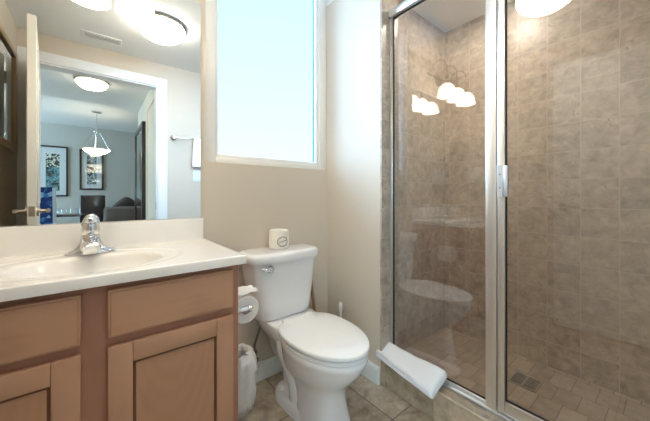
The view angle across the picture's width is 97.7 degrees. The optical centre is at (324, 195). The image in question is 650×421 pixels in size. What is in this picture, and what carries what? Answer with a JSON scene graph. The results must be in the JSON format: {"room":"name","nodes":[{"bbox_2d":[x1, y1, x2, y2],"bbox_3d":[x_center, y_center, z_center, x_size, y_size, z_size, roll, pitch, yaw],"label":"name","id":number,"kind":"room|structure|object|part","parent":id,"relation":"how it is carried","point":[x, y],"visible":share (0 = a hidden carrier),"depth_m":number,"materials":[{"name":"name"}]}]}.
{"room":"bathroom","nodes":[
{"label":"bathroom","id":0,"kind":"room"},
{"bbox_2d":[6,0,326,362],"bbox_3d":[-0.755,-0.240,1.458,1.870,2.640,0.140,0,0,-39],"label":"wall","id":1,"kind":"structure","parent":0,"point":[240,203],"depth_m":1.67,"materials":[{"name":"beige paint"}]},
{"bbox_2d":[0,0,200,226],"bbox_3d":[-0.990,-0.436,1.175,0.904,1.098,0.006,0,0,-39],"label":"vanity mirror","id":2,"kind":"object","parent":1,"relation":"attached to","point":[100,100],"visible":0.88,"depth_m":1.20,"materials":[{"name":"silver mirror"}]},
{"bbox_2d":[0,218,202,257],"bbox_3d":[-0.983,0.169,1.172,0.915,0.110,0.020,0,0,-39],"label":"backsplash","id":3,"kind":"structure","parent":1,"relation":"attached to","point":[36,239],"depth_m":1.20,"materials":[{"name":"stone"}]},
{"bbox_2d":[253,326,260,360],"bbox_3d":[-0.388,0.806,1.594,0.078,0.274,0.109,0,0,-39],"label":"supply hose","id":4,"kind":"object","parent":1,"relation":"attached to","point":[259,329],"visible":0.2,"depth_m":1.59,"materials":[{"name":"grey metal"}]},
{"bbox_2d":[206,0,325,169],"bbox_3d":[-0.330,-0.849,1.768,0.818,1.343,0.061,0,0,-39],"label":"window","id":5,"kind":"structure","parent":1,"relation":"in","point":[318,162],"depth_m":1.82,"materials":[{"name":"white plastic"}]},
{"bbox_2d":[256,355,282,382],"bbox_3d":[-0.308,1.028,1.718,0.814,0.104,0.016,0,0,-39],"label":"baseboard","id":6,"kind":"structure","parent":1,"relation":"attached to","point":[271,366],"depth_m":1.69,"materials":[{"name":"white paint"}]},
{"bbox_2d":[326,0,380,384],"bbox_3d":[0.176,-0.125,1.903,0.140,2.410,0.615,0,0,-39],"label":"wall","id":7,"kind":"structure","parent":0,"point":[352,26],"depth_m":1.79,"materials":[{"name":"beige paint"}]},
{"bbox_2d":[362,360,379,385],"bbox_3d":[0.160,1.028,1.800,0.016,0.104,0.475,0,0,-39],"label":"baseboard","id":8,"kind":"structure","parent":7,"relation":"attached to","point":[371,371],"depth_m":1.64,"materials":[{"name":"white paint"}]},
{"bbox_2d":[380,0,397,350],"bbox_3d":[0.333,-0.127,1.710,0.146,2.406,0.142,0,0,-39],"label":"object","id":9,"kind":"structure","parent":7,"relation":"attached to","point":[385,5],"depth_m":1.62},
{"bbox_2d":[326,0,513,32],"bbox_3d":[0.245,-1.495,1.076,2.950,0.330,2.030,0,0,-39],"label":"ceiling","id":10,"kind":"structure","parent":0,"point":[446,15],"depth_m":2.05,"materials":[{"name":"white paint"}]},
{"bbox_2d":[398,0,444,349],"bbox_3d":[0.671,-0.125,2.150,0.940,2.410,0.120,0,0,-39],"label":"wall","id":11,"kind":"structure","parent":0,"point":[421,45],"depth_m":2.10,"materials":[{"name":"tile"}]},
{"bbox_2d":[238,327,649,420],"bbox_3d":[0.257,1.128,1.060,2.950,0.104,1.990,0,0,-39],"label":"floor","id":12,"kind":"structure","parent":0,"point":[561,396],"depth_m":1.54,"materials":[{"name":"tile"}]},
{"bbox_2d":[0,265,237,420],"bbox_3d":[-0.829,0.667,0.977,0.907,0.826,0.514,0,0,-39],"label":"vanity cabinet","id":13,"kind":"object","parent":12,"relation":"on","point":[165,348],"visible":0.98,"depth_m":0.84,"materials":[{"name":"brown wood"}]},
{"bbox_3d":[-0.821,0.697,0.673,0.233,0.381,0.013,0,0,-39],"label":"panel","id":14,"kind":"part","parent":13,"relation":"part of","materials":[{"name":"brown wood"}]},
{"bbox_3d":[-0.819,0.469,0.671,0.248,0.060,0.020,0,0,-39],"label":"rail","id":15,"kind":"part","parent":13,"relation":"part of","materials":[{"name":"brown wood"}]},
{"bbox_3d":[-0.820,0.344,0.671,0.368,0.139,0.018,0,0,-39],"label":"drawer","id":16,"kind":"part","parent":13,"relation":"part of","materials":[{"name":"brown wood"}]},
{"bbox_3d":[-0.819,0.697,0.671,0.368,0.516,0.020,0,0,-39],"label":"door","id":17,"kind":"part","parent":13,"relation":"part of","materials":[{"name":"brown wood"}]},
{"bbox_2d":[0,218,245,301],"bbox_3d":[-0.819,0.234,0.976,0.924,0.240,0.530,0,0,-39],"label":"countertop","id":18,"kind":"structure","parent":13,"relation":"on","point":[33,263],"depth_m":1.05,"materials":[{"name":"stone"}]},
{"bbox_2d":[63,217,115,255],"bbox_3d":[-0.886,0.153,1.073,0.160,0.141,0.148,0,0,-39],"label":"faucet","id":19,"kind":"object","parent":18,"relation":"on","point":[90,242],"visible":1,"depth_m":1.08,"materials":[{"name":"silver metal"}]},
{"bbox_3d":[-0.878,0.180,1.063,0.058,0.056,0.123,0,0,-39],"label":"spout","id":20,"kind":"part","parent":19,"relation":"part of","materials":[{"name":"silver metal"}]},
{"bbox_3d":[-0.889,0.101,1.077,0.038,0.031,0.080,0,0,-39],"label":"lever","id":21,"kind":"part","parent":19,"relation":"part of","materials":[{"name":"silver metal"}]},
{"bbox_3d":[-0.913,0.117,1.107,0.060,0.068,0.060,0,0,-39],"label":"handle","id":22,"kind":"part","parent":19,"relation":"part of","materials":[{"name":"silver metal"}]},
{"bbox_3d":[-0.487,0.344,0.939,0.368,0.139,0.018,0,0,-39],"label":"drawer","id":23,"kind":"part","parent":13,"relation":"part of","materials":[{"name":"brown wood"}]},
{"bbox_3d":[-0.486,0.697,0.938,0.368,0.516,0.020,0,0,-39],"label":"door","id":24,"kind":"part","parent":13,"relation":"part of","materials":[{"name":"brown wood"}]},
{"bbox_3d":[-0.486,0.469,0.938,0.248,0.060,0.020,0,0,-39],"label":"rail","id":25,"kind":"part","parent":13,"relation":"part of","materials":[{"name":"brown wood"}]},
{"bbox_3d":[-0.488,0.697,0.941,0.233,0.381,0.013,0,0,-39],"label":"panel","id":26,"kind":"part","parent":13,"relation":"part of","materials":[{"name":"brown wood"}]},
{"bbox_2d":[238,304,252,313],"bbox_3d":[-0.372,0.462,1.199,0.084,0.038,0.173,0,0,-39],"label":"toilet roll holder","id":27,"kind":"object","parent":13,"relation":"attached to","point":[248,308],"visible":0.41,"depth_m":1.15,"materials":[{"name":"silver metal"}]},
{"bbox_2d":[238,285,258,323],"bbox_3d":[-0.355,0.465,1.213,0.115,0.129,0.100,0,0,-39],"label":"toilet roll","id":28,"kind":"object","parent":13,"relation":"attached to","point":[244,299],"visible":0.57,"depth_m":1.19,"materials":[{"name":"white paper"}]},
{"bbox_2d":[238,343,257,418],"bbox_3d":[-0.450,0.931,1.439,0.211,0.297,0.210,0,0,-39],"label":"wastebasket","id":29,"kind":"object","parent":12,"relation":"on","point":[247,358],"visible":0.38,"depth_m":1.38,"materials":[{"name":"white plastic"}]},
{"bbox_2d":[239,243,369,420],"bbox_3d":[-0.091,0.693,1.428,0.452,0.775,0.712,0,0,-39],"label":"toilet","id":30,"kind":"object","parent":12,"relation":"on","point":[320,354],"visible":0.95,"depth_m":1.40,"materials":[{"name":"white ceramic"}]},
{"bbox_3d":[-0.291,0.386,1.458,0.081,0.038,0.036,0,0,-39],"label":"flush lever","id":31,"kind":"part","parent":30,"relation":"part of","materials":[{"name":"silver metal"}]},
{"bbox_3d":[-0.250,0.510,1.627,0.418,0.315,0.187,0,0,-39],"label":"tank","id":32,"kind":"part","parent":30,"relation":"part of","materials":[{"name":"white ceramic"}]},
{"bbox_3d":[-0.248,0.332,1.624,0.452,0.053,0.210,0,0,-39],"label":"tank lid","id":33,"kind":"part","parent":30,"relation":"part of","materials":[{"name":"white ceramic"}]},
{"bbox_2d":[269,229,288,249],"bbox_3d":[-0.266,0.250,1.636,0.115,0.110,0.116,0,0,-39],"label":"toilet roll","id":34,"kind":"object","parent":30,"relation":"on","point":[278,238],"visible":1,"depth_m":1.59,"materials":[{"name":"white paper"}]},
{"bbox_3d":[0.002,0.661,1.351,0.353,0.020,0.476,0,0,-39],"label":"lid","id":35,"kind":"part","parent":30,"relation":"part of","materials":[{"name":"white plastic"}]},
{"bbox_3d":[0.001,0.685,1.352,0.348,0.015,0.465,0,0,-39],"label":"seat","id":36,"kind":"part","parent":30,"relation":"part of","materials":[{"name":"white plastic"}]},
{"bbox_2d":[311,281,315,310],"bbox_3d":[-0.036,0.795,1.820,0.120,0.567,0.123,0,0,-15],"label":"plunger","id":37,"kind":"object","parent":12,"relation":"on","point":[312,289],"visible":0.02,"depth_m":1.84,"materials":[{"name":"wood"}]},
{"bbox_2d":[339,302,341,317],"bbox_3d":[0.100,0.878,1.799,0.076,0.402,0.076,0,0,-39],"label":"toilet brush","id":38,"kind":"object","parent":12,"relation":"on","point":[340,303],"visible":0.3,"depth_m":1.80,"materials":[{"name":"white plastic"}]},
{"bbox_2d":[381,360,505,420],"bbox_3d":[0.772,1.006,1.170,0.150,0.148,1.275,0,0,-39],"label":"shower curb","id":39,"kind":"object","parent":12,"relation":"on","point":[447,405],"visible":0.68,"depth_m":1.35,"materials":[{"name":"tile"}]},
{"bbox_2d":[376,342,446,398],"bbox_3d":[0.421,0.891,1.493,0.142,0.084,0.390,0,0,-39],"label":"towel","id":40,"kind":"object","parent":39,"relation":"on","point":[425,376],"visible":0.92,"depth_m":1.44,"materials":[{"name":"white fabric"}]},
{"bbox_2d":[388,0,548,420],"bbox_3d":[0.764,-0.070,1.155,0.094,2.001,1.262,0,0,-39],"label":"shower door frame","id":41,"kind":"structure","parent":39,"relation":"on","point":[495,401],"depth_m":1.21,"materials":[{"name":"silver metal"}]},
{"bbox_3d":[0.780,-1.049,1.168,0.052,0.042,1.261,0,0,-39],"label":"header rail","id":42,"kind":"part","parent":41,"relation":"part of","materials":[{"name":"silver metal"}]},
{"bbox_3d":[0.727,-0.054,1.234,0.036,1.948,0.044,0,0,-39],"label":"post","id":43,"kind":"part","parent":41,"relation":"part of","materials":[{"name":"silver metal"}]},
{"bbox_3d":[0.950,-0.056,0.953,0.026,1.936,0.667,0,0,-39],"label":"door","id":44,"kind":"part","parent":41,"relation":"part of","materials":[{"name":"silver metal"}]},
{"bbox_2d":[507,371,542,391],"bbox_3d":[1.156,1.073,1.642,0.134,0.006,0.136,0,0,-39],"label":"shower drain","id":45,"kind":"object","parent":12,"relation":"on","point":[532,384],"visible":1,"depth_m":1.64,"materials":[{"name":"grey metal"}]},
{"bbox_2d":[445,0,649,403],"bbox_3d":[1.506,-0.125,1.766,0.120,2.410,1.525,0,0,-39],"label":"wall","id":46,"kind":"structure","parent":0,"point":[578,71],"depth_m":1.74,"materials":[{"name":"tile"}]}
]}

